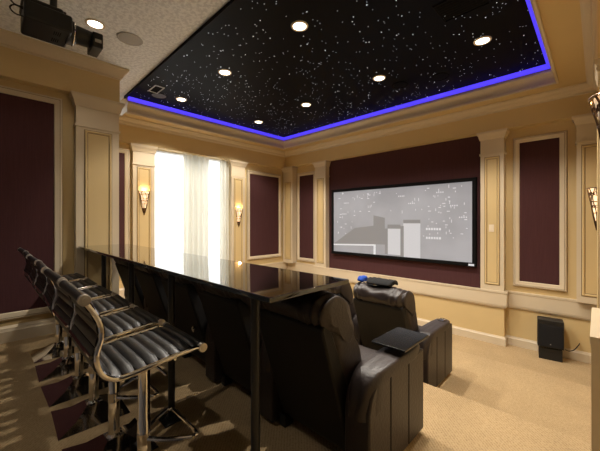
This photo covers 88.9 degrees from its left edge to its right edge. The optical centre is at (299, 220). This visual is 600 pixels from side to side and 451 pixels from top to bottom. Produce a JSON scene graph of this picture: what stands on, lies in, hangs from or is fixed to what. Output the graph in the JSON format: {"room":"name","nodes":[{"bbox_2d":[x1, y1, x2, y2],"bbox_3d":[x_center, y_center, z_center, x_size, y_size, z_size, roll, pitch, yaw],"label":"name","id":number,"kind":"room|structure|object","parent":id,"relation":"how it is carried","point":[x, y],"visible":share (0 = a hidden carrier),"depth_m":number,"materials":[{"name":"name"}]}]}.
{"room":"home theater","nodes":[
{"label":"home theater","id":0,"kind":"room"},
{"bbox_2d":[0,46,119,326],"bbox_3d":[-4.164,-0.325,4.023,1.620,3.750,2.762,0,0,44],"label":"wall","id":1,"kind":"structure","parent":0,"point":[18,70],"depth_m":4.05,"materials":[{"name":"paint"}]},
{"bbox_2d":[0,85,62,320],"bbox_3d":[-3.811,-0.211,3.364,0.046,2.810,1.922,0,0,44],"label":"wall panel","id":2,"kind":"object","parent":1,"relation":"attached to","point":[31,124],"visible":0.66,"depth_m":3.81,"materials":[{"name":"fabric"}]},
{"bbox_2d":[0,317,63,343],"bbox_3d":[-3.830,1.355,3.334,0.060,0.190,2.240,0,0,44],"label":"baseboard","id":3,"kind":"structure","parent":1,"relation":"attached to","point":[15,332],"depth_m":3.77,"materials":[{"name":"paint"}]},
{"bbox_2d":[0,28,128,80],"bbox_3d":[-4.022,-2.120,3.954,1.520,0.160,2.860,0,0,44],"label":"trim","id":4,"kind":"structure","parent":1,"relation":"attached to","point":[8,39],"depth_m":3.90,"materials":[{"name":"paint"}]},
{"bbox_2d":[69,90,124,293],"bbox_3d":[-2.820,-0.125,4.269,0.180,3.150,0.630,0,0,44],"label":"column","id":5,"kind":"structure","parent":1,"relation":"attached to","point":[96,119],"depth_m":4.22,"materials":[{"name":"paint"}]},
{"bbox_2d":[0,0,229,99],"bbox_3d":[-1.752,-2.325,1.927,8.000,0.250,3.120,0,0,44],"label":"ceiling","id":6,"kind":"structure","parent":0,"point":[162,26],"depth_m":3.39,"materials":[{"name":"paint"}]},
{"bbox_2d":[9,0,102,57],"bbox_3d":[-1.923,-1.815,2.433,0.310,0.769,0.578,0,0,44],"label":"projector","id":7,"kind":"object","parent":6,"relation":"hanging from","point":[40,20],"visible":1,"depth_m":2.35,"materials":[{"name":"black plastic"}]},
{"bbox_2d":[85,18,104,29],"bbox_3d":[-2.286,-2.195,3.416,0.192,0.010,0.192,0,0,44],"label":"recessed light","id":8,"kind":"object","parent":6,"relation":"in","point":[93,23],"visible":1,"depth_m":3.41,"materials":[{"name":"white plastic"}]},
{"bbox_2d":[117,32,142,45],"bbox_3d":[-2.053,-2.196,3.698,0.278,0.009,0.278,0,0,44],"label":"ceiling speaker","id":9,"kind":"object","parent":6,"relation":"attached to","point":[131,39],"visible":1,"depth_m":3.69},
{"bbox_2d":[119,124,284,287],"bbox_3d":[-1.982,0.060,7.200,0.320,3.940,4.840,0,0,44],"label":"wall","id":10,"kind":"structure","parent":0,"point":[257,161],"depth_m":6.93,"materials":[{"name":"paint"}]},
{"bbox_2d":[119,288,124,298],"bbox_3d":[-2.625,1.350,5.416,1.405,0.200,1.415,0,0,44],"label":"baseboard","id":11,"kind":"structure","parent":10,"relation":"attached to","point":[121,290],"depth_m":5.69,"materials":[{"name":"paint"}]},
{"bbox_2d":[119,148,129,243],"bbox_3d":[-3.400,-0.180,5.594,0.046,2.352,0.532,0,0,44],"label":"wall panel","id":12,"kind":"object","parent":10,"relation":"attached to","point":[124,154],"visible":0.25,"depth_m":5.72,"materials":[{"name":"paint"}]},
{"bbox_2d":[129,143,157,247],"bbox_3d":[-3.026,-0.005,5.925,0.140,2.910,0.495,0,0,44],"label":"trim","id":13,"kind":"structure","parent":10,"relation":"attached to","point":[143,156],"depth_m":5.89,"materials":[{"name":"paint"}]},
{"bbox_2d":[139,191,149,214],"bbox_3d":[-2.978,-0.344,5.881,0.129,0.463,0.214,0,0,44],"label":"wall sconce","id":14,"kind":"object","parent":10,"relation":"attached to","point":[144,195],"visible":1,"depth_m":5.87,"materials":[{"name":"beige glass"}]},
{"bbox_2d":[228,159,247,262],"bbox_3d":[-1.516,-0.005,7.477,0.140,2.910,0.493,0,0,44],"label":"trim","id":15,"kind":"structure","parent":10,"relation":"attached to","point":[237,177],"depth_m":7.42,"materials":[{"name":"paint"}]},
{"bbox_2d":[235,208,242,226],"bbox_3d":[-1.466,-0.074,7.437,0.129,0.463,0.214,0,0,44],"label":"wall sconce","id":16,"kind":"object","parent":10,"relation":"attached to","point":[238,210],"visible":1,"depth_m":7.42,"materials":[{"name":"beige glass"}]},
{"bbox_2d":[247,170,280,259],"bbox_3d":[-0.928,-0.147,8.135,0.046,2.287,1.162,0,0,44],"label":"wall panel","id":17,"kind":"object","parent":10,"relation":"attached to","point":[263,189],"visible":1,"depth_m":8.11,"materials":[{"name":"fabric"}]},
{"bbox_3d":[-2.364,-0.195,6.792,0.260,2.530,1.772,0,0,44],"label":"window","id":18,"kind":"structure","parent":10,"relation":"in","visible":0},
{"bbox_2d":[155,150,219,258],"bbox_3d":[-2.396,-0.229,6.816,0.019,2.438,1.742,0,0,44],"label":"sheer curtain","id":19,"kind":"object","parent":18,"relation":"hanging from","point":[169,166],"visible":0.56,"depth_m":6.53,"materials":[{"name":"white fabric"}]},
{"bbox_2d":[183,154,208,256],"bbox_3d":[-2.296,-0.229,6.801,0.097,2.438,0.610,0,0,44],"label":"drape","id":20,"kind":"object","parent":18,"relation":"hanging from","point":[195,168],"visible":0.8,"depth_m":6.78,"materials":[{"name":"beige fabric"}]},
{"bbox_2d":[220,160,228,259],"bbox_3d":[-1.810,-0.229,7.298,0.069,2.438,0.240,0,0,44],"label":"drape","id":21,"kind":"object","parent":18,"relation":"hanging from","point":[224,165],"visible":0.94,"depth_m":7.29,"materials":[{"name":"beige fabric"}]},
{"bbox_2d":[0,329,590,450],"bbox_3d":[-0.191,1.790,3.533,8.000,0.680,7.600,0,0,44],"label":"floor","id":22,"kind":"structure","parent":0,"point":[494,397],"depth_m":2.46,"materials":[{"name":"beige carpet"}]},
{"bbox_2d":[17,248,87,363],"bbox_3d":[-2.729,0.872,3.390,0.490,1.157,0.552,0,0,42],"label":"bar stool","id":23,"kind":"object","parent":22,"relation":"on","point":[54,350],"visible":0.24,"depth_m":3.34,"materials":[{"name":"black leather"}]},
{"bbox_2d":[23,251,98,382],"bbox_3d":[-2.357,0.872,3.027,0.552,1.157,0.490,0,0,-45],"label":"bar stool","id":24,"kind":"object","parent":22,"relation":"on","point":[65,365],"visible":0.4,"depth_m":2.98,"materials":[{"name":"black leather"}]},
{"bbox_2d":[27,255,115,407],"bbox_3d":[-1.977,0.872,2.658,0.490,1.157,0.552,0,0,43],"label":"bar stool","id":25,"kind":"object","parent":22,"relation":"on","point":[75,386],"visible":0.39,"depth_m":2.61,"materials":[{"name":"black leather"}]},
{"bbox_2d":[35,260,134,441],"bbox_3d":[-1.604,0.872,2.295,0.552,1.157,0.490,0,0,-44],"label":"bar stool","id":26,"kind":"object","parent":22,"relation":"on","point":[71,420],"visible":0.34,"depth_m":2.25,"materials":[{"name":"black leather"}]},
{"bbox_2d":[43,268,165,450],"bbox_3d":[-1.224,0.872,1.926,0.490,1.157,0.552,0,0,43],"label":"bar stool","id":27,"kind":"object","parent":22,"relation":"on","point":[117,324],"visible":0.66,"depth_m":1.93,"materials":[{"name":"black leather"}]},
{"bbox_2d":[113,258,143,309],"bbox_3d":[-2.075,0.924,4.330,0.786,1.052,0.935,0,0,44],"label":"recliner","id":28,"kind":"object","parent":22,"relation":"on","point":[122,267],"visible":0.19,"depth_m":3.95,"materials":[{"name":"brown leather"}]},
{"bbox_2d":[58,279,206,450],"bbox_3d":[-0.844,0.872,1.556,0.490,1.157,0.552,0,0,44],"label":"bar stool","id":29,"kind":"object","parent":22,"relation":"on","point":[121,359],"visible":1,"depth_m":1.51,"materials":[{"name":"black leather"}]},
{"bbox_2d":[134,264,167,328],"bbox_3d":[-1.521,0.922,3.788,0.786,1.055,0.938,0,0,44],"label":"recliner","id":30,"kind":"object","parent":22,"relation":"on","point":[155,298],"visible":0.28,"depth_m":3.40,"materials":[{"name":"brown leather"}]},
{"bbox_2d":[159,272,207,361],"bbox_3d":[-0.964,0.924,3.249,0.786,1.053,0.935,0,0,44],"label":"recliner","id":31,"kind":"object","parent":22,"relation":"on","point":[190,317],"visible":0.28,"depth_m":2.82,"materials":[{"name":"brown leather"}]},
{"bbox_2d":[78,244,348,450],"bbox_3d":[-1.336,0.892,2.920,3.937,1.115,0.600,0,0,44],"label":"bar table","id":32,"kind":"object","parent":22,"relation":"on","point":[267,284],"depth_m":1.99,"materials":[{"name":"black stone"}]},
{"bbox_2d":[78,244,348,302],"bbox_3d":[-1.336,0.348,2.920,3.937,0.026,0.600,0,0,44],"label":"countertop","id":33,"kind":"structure","parent":32,"relation":"on","point":[267,284],"depth_m":1.95,"materials":[{"name":"black stone"}]},
{"bbox_2d":[197,283,263,390],"bbox_3d":[-0.408,0.923,2.709,0.786,1.055,0.934,0,0,44],"label":"recliner","id":34,"kind":"object","parent":22,"relation":"on","point":[228,314],"visible":0.44,"depth_m":2.43,"materials":[{"name":"brown leather"}]},
{"bbox_2d":[246,304,263,344],"bbox_3d":[-0.478,0.777,2.521,0.596,0.580,0.372,0,0,44],"label":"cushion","id":35,"kind":"object","parent":34,"relation":"on","point":[248,306],"depth_m":2.22,"materials":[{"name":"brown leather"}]},
{"bbox_2d":[325,283,355,317],"bbox_3d":[0.478,1.213,4.093,0.786,1.053,0.934,0,0,44],"label":"recliner","id":36,"kind":"object","parent":22,"relation":"on","point":[345,291],"visible":0.12,"depth_m":3.61,"materials":[{"name":"brown leather"}]},
{"bbox_2d":[342,296,355,317],"bbox_3d":[0.408,1.070,3.905,0.596,0.578,0.373,0,0,44],"label":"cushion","id":37,"kind":"object","parent":36,"relation":"on","point":[349,299],"depth_m":3.68,"materials":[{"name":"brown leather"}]},
{"bbox_2d":[260,290,428,450],"bbox_3d":[0.215,0.923,2.108,0.968,1.055,0.938,0,0,44],"label":"recliner","id":38,"kind":"object","parent":22,"relation":"on","point":[314,371],"visible":0.92,"depth_m":1.80,"materials":[{"name":"brown leather"}]},
{"bbox_2d":[332,333,361,387],"bbox_3d":[0.080,0.780,1.983,0.596,0.579,0.372,0,0,44],"label":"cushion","id":39,"kind":"object","parent":38,"relation":"on","point":[346,354],"depth_m":1.73,"materials":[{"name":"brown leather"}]},
{"bbox_2d":[359,345,376,359],"bbox_3d":[0.314,1.030,2.224,0.594,0.164,0.571,0,0,44],"label":"seat cushion","id":40,"kind":"object","parent":38,"relation":"on","point":[365,352],"depth_m":2.24,"materials":[{"name":"brown leather"}]},
{"bbox_2d":[352,282,451,386],"bbox_3d":[1.092,1.211,3.497,0.948,1.057,0.932,0,0,44],"label":"recliner","id":41,"kind":"object","parent":22,"relation":"on","point":[380,310],"visible":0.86,"depth_m":3.19,"materials":[{"name":"brown leather"}]},
{"bbox_2d":[357,275,367,281],"bbox_3d":[0.712,0.649,3.465,0.084,0.067,0.145,0,0,44],"label":"folded cloth","id":42,"kind":"object","parent":41,"relation":"on","point":[363,278],"visible":0.93,"depth_m":3.43,"materials":[{"name":"blue fabric"}]},
{"bbox_2d":[366,277,397,286],"bbox_3d":[0.884,0.653,3.297,0.300,0.072,0.232,0,0,44],"label":"folded blanket","id":43,"kind":"object","parent":41,"relation":"on","point":[384,282],"visible":1,"depth_m":3.22,"materials":[{"name":"black fabric"}]},
{"bbox_2d":[537,316,563,362],"bbox_3d":[3.695,1.740,4.521,0.300,0.580,0.226,0,0,36],"label":"subwoofer","id":44,"kind":"object","parent":22,"relation":"on","point":[550,331],"visible":1,"depth_m":4.45,"materials":[{"name":"black plastic"}]},
{"bbox_2d":[539,324,562,349],"bbox_3d":[3.633,1.673,4.435,0.274,0.315,0.011,0,0,36],"label":"grille","id":45,"kind":"object","parent":44,"relation":"attached to","point":[550,335],"depth_m":4.42,"materials":[{"name":"black fabric"}]},
{"bbox_2d":[120,0,585,151],"bbox_3d":[0.502,-2.180,5.070,6.850,0.540,4.530,0,0,44],"label":"ceiling","id":46,"kind":"structure","parent":0,"point":[561,19],"depth_m":3.73,"materials":[{"name":"paint"}]},
{"bbox_2d":[124,0,545,136],"bbox_3d":[0.274,-2.192,4.783,5.675,0.087,3.840,0,0,44],"label":"panel","id":47,"kind":"object","parent":46,"relation":"attached to","point":[331,65],"visible":0.99,"depth_m":4.01,"materials":[{"name":"black"}]},
{"bbox_2d":[148,85,164,93],"bbox_3d":[-2.343,-2.149,4.999,0.300,0.012,0.150,0,0,44],"label":"ceiling vent","id":48,"kind":"object","parent":47,"relation":"attached to","point":[157,88],"visible":1,"depth_m":4.99,"materials":[{"name":"metal"}]},
{"bbox_2d":[150,93,166,98],"bbox_3d":[-2.421,-2.151,5.256,0.268,0.009,0.268,0,0,44],"label":"ceiling speaker","id":49,"kind":"object","parent":47,"relation":"attached to","point":[155,95],"visible":1,"depth_m":5.24,"materials":[{"name":"plastic"}]},
{"bbox_2d":[152,93,165,97],"bbox_3d":[-2.421,-2.151,5.256,0.231,0.005,0.231,0,0,-1],"label":"grille","id":50,"kind":"object","parent":49,"relation":"attached to","point":[160,95],"depth_m":5.24,"materials":[{"name":"metal"}]},
{"bbox_2d":[176,97,186,101],"bbox_3d":[-2.098,-2.150,5.416,0.192,0.010,0.192,0,0,44],"label":"recessed light","id":51,"kind":"object","parent":47,"relation":"attached to","point":[181,99],"visible":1,"depth_m":5.42,"materials":[{"name":"white glass"}]},
{"bbox_2d":[218,69,231,75],"bbox_3d":[-1.087,-2.150,4.433,0.192,0.010,0.192,0,0,44],"label":"recessed light","id":52,"kind":"object","parent":47,"relation":"attached to","point":[225,72],"visible":1,"depth_m":4.43,"materials":[{"name":"white plastic"}]},
{"bbox_2d":[291,20,307,31],"bbox_3d":[-0.005,-2.150,3.380,0.192,0.010,0.192,0,0,44],"label":"recessed light","id":53,"kind":"object","parent":47,"relation":"attached to","point":[299,25],"visible":1,"depth_m":3.37,"materials":[{"name":"white plastic"}]},
{"bbox_2d":[301,103,310,106],"bbox_3d":[0.112,-2.150,5.666,0.192,0.010,0.192,0,0,44],"label":"recessed light","id":54,"kind":"object","parent":47,"relation":"attached to","point":[302,104],"visible":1,"depth_m":5.65,"materials":[{"name":"white glass"}]},
{"bbox_2d":[128,0,549,139],"bbox_3d":[0.233,-2.118,4.740,5.395,0.051,3.680,0,0,44],"label":"led strip","id":55,"kind":"object","parent":47,"relation":"attached to","point":[547,65],"visible":0.88,"depth_m":5.47,"materials":[{"name":"blue plastic"}]},
{"bbox_2d":[373,75,385,80],"bbox_3d":[1.194,-2.150,4.613,0.192,0.010,0.192,0,0,44],"label":"recessed light","id":56,"kind":"object","parent":47,"relation":"attached to","point":[378,77],"visible":1,"depth_m":4.61,"materials":[{"name":"white glass"}]},
{"bbox_2d":[430,72,449,80],"bbox_3d":[2.086,-2.151,4.569,0.268,0.009,0.268,0,0,44],"label":"ceiling speaker","id":57,"kind":"object","parent":47,"relation":"attached to","point":[439,76],"visible":1,"depth_m":4.55},
{"bbox_2d":[432,0,490,22],"bbox_3d":[1.605,-2.149,3.042,0.440,0.012,0.340,0,0,44],"label":"ceiling vent","id":58,"kind":"object","parent":47,"relation":"attached to","point":[455,12],"visible":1,"depth_m":3.08,"materials":[{"name":"black"}]},
{"bbox_2d":[473,36,491,45],"bbox_3d":[2.180,-2.150,3.655,0.192,0.010,0.192,0,0,44],"label":"recessed light","id":59,"kind":"object","parent":47,"relation":"attached to","point":[482,40],"visible":1,"depth_m":3.65,"materials":[{"name":"white plastic"}]},
{"bbox_2d":[127,0,558,148],"bbox_3d":[0.254,-1.978,4.761,5.515,0.195,3.740,0,0,44],"label":"trim","id":60,"kind":"structure","parent":46,"relation":"attached to","point":[548,77],"depth_m":5.58,"materials":[{"name":"paint"}]},
{"bbox_2d":[285,91,597,352],"bbox_3d":[1.963,0.060,6.537,6.900,3.940,0.390,0,0,44],"label":"wall","id":61,"kind":"structure","parent":0,"point":[556,115],"depth_m":5.02,"materials":[{"name":"paint"}]},
{"bbox_2d":[281,166,297,262],"bbox_3d":[-0.299,-0.170,8.507,0.470,2.640,0.220,0,0,44],"label":"trim","id":62,"kind":"structure","parent":61,"relation":"attached to","point":[289,181],"depth_m":8.42,"materials":[{"name":"paint"}]},
{"bbox_2d":[297,171,314,261],"bbox_3d":[0.166,-0.115,8.203,0.692,2.402,0.046,0,0,44],"label":"wall panel","id":63,"kind":"object","parent":61,"relation":"attached to","point":[305,180],"visible":0.86,"depth_m":8.21,"materials":[{"name":"fabric"}]},
{"bbox_2d":[312,160,330,266],"bbox_3d":[0.548,-0.170,7.725,0.445,2.640,0.220,0,0,44],"label":"trim","id":64,"kind":"structure","parent":61,"relation":"attached to","point":[322,176],"depth_m":7.65,"materials":[{"name":"paint"}]},
{"bbox_2d":[119,0,597,156],"bbox_3d":[0.140,-1.845,4.648,6.280,0.130,4.860,0,0,44],"label":"trim","id":65,"kind":"structure","parent":61,"relation":"attached to","point":[588,8],"depth_m":5.32,"materials":[{"name":"paint"}]},
{"bbox_2d":[329,136,479,287],"bbox_3d":[1.954,-0.155,6.488,3.415,2.670,0.012,0,0,44],"label":"wall","id":66,"kind":"structure","parent":61,"relation":"attached to","point":[459,158],"depth_m":6.16,"materials":[{"name":"red fabric"}]},
{"bbox_2d":[331,177,476,266],"bbox_3d":[1.930,0.018,6.434,3.187,1.561,0.074,0,0,44],"label":"projection screen","id":67,"kind":"object","parent":66,"relation":"attached to","point":[428,221],"visible":1,"depth_m":6.15,"materials":[{"name":"grey fabric"}]},
{"bbox_2d":[261,262,596,320],"bbox_3d":[0.814,1.282,5.334,6.458,0.275,3.264,0,0,44],"label":"trim","id":68,"kind":"structure","parent":61,"relation":"attached to","point":[566,307],"depth_m":5.23,"materials":[{"name":"paint"}]},
{"bbox_2d":[489,225,493,231],"bbox_3d":[3.175,0.120,5.075,0.074,0.120,0.012,0,0,44],"label":"light switch","id":69,"kind":"object","parent":61,"relation":"attached to","point":[491,227],"visible":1,"depth_m":5.07,"materials":[{"name":"white plastic"}]},
{"bbox_2d":[476,128,509,291],"bbox_3d":[3.227,-0.170,5.120,0.438,2.640,0.220,0,0,44],"label":"pilaster","id":70,"kind":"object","parent":61,"relation":"attached to","point":[493,153],"depth_m":5.07,"materials":[{"name":"paint"}]},
{"bbox_2d":[417,318,590,363],"bbox_3d":[1.399,1.958,5.935,6.450,0.145,1.580,0,0,44],"label":"baseboard","id":71,"kind":"structure","parent":61,"relation":"attached to","point":[577,355],"depth_m":4.98,"materials":[{"name":"paint"}]},
{"bbox_2d":[513,130,567,291],"bbox_3d":[3.711,-0.145,4.756,0.672,2.402,0.046,0,0,44],"label":"wall panel","id":72,"kind":"object","parent":61,"relation":"attached to","point":[540,162],"visible":1,"depth_m":4.74,"materials":[{"name":"fabric"}]},
{"bbox_2d":[572,113,596,304],"bbox_3d":[4.082,-0.170,4.288,0.405,2.640,0.220,0,0,44],"label":"trim","id":73,"kind":"structure","parent":61,"relation":"attached to","point":[586,130],"depth_m":4.28,"materials":[{"name":"paint"}]},
{"bbox_2d":[598,0,599,92],"bbox_3d":[2.617,-0.085,2.476,0.300,4.230,5.200,0,0,44],"label":"wall","id":74,"kind":"structure","parent":0,"point":[598,0],"depth_m":2.39,"materials":[{"name":"paint"}]},
{"bbox_2d":[586,187,596,229],"bbox_3d":[2.875,-0.094,2.993,0.114,0.463,0.184,0,0,44],"label":"wall sconce","id":75,"kind":"object","parent":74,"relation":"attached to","point":[592,193],"visible":0.77,"depth_m":2.96,"materials":[{"name":"beige glass"}]},
{"bbox_2d":[590,307,599,450],"bbox_3d":[1.693,1.005,1.695,0.117,0.890,0.701,0,0,44],"label":"trim","id":76,"kind":"structure","parent":74,"relation":"attached to","point":[595,313],"depth_m":1.48,"materials":[{"name":"paint"}]},
{"bbox_2d":[595,58,599,307],"bbox_3d":[2.922,-0.170,2.948,0.115,2.640,0.460,0,0,44],"label":"trim","id":77,"kind":"structure","parent":74,"relation":"attached to","point":[597,61],"depth_m":2.88,"materials":[{"name":"paint"}]},
{"bbox_3d":[1.426,-0.450,1.347,0.050,2.080,0.580,0,0,44],"label":"trim","id":78,"kind":"structure","parent":0,"visible":0},
{"bbox_2d":[588,92,599,137],"bbox_3d":[1.388,-0.334,1.384,0.129,0.463,0.214,0,0,44],"label":"wall sconce","id":79,"kind":"object","parent":78,"relation":"attached to","point":[596,102],"visible":1,"depth_m":1.39,"materials":[{"name":"brown metal"}]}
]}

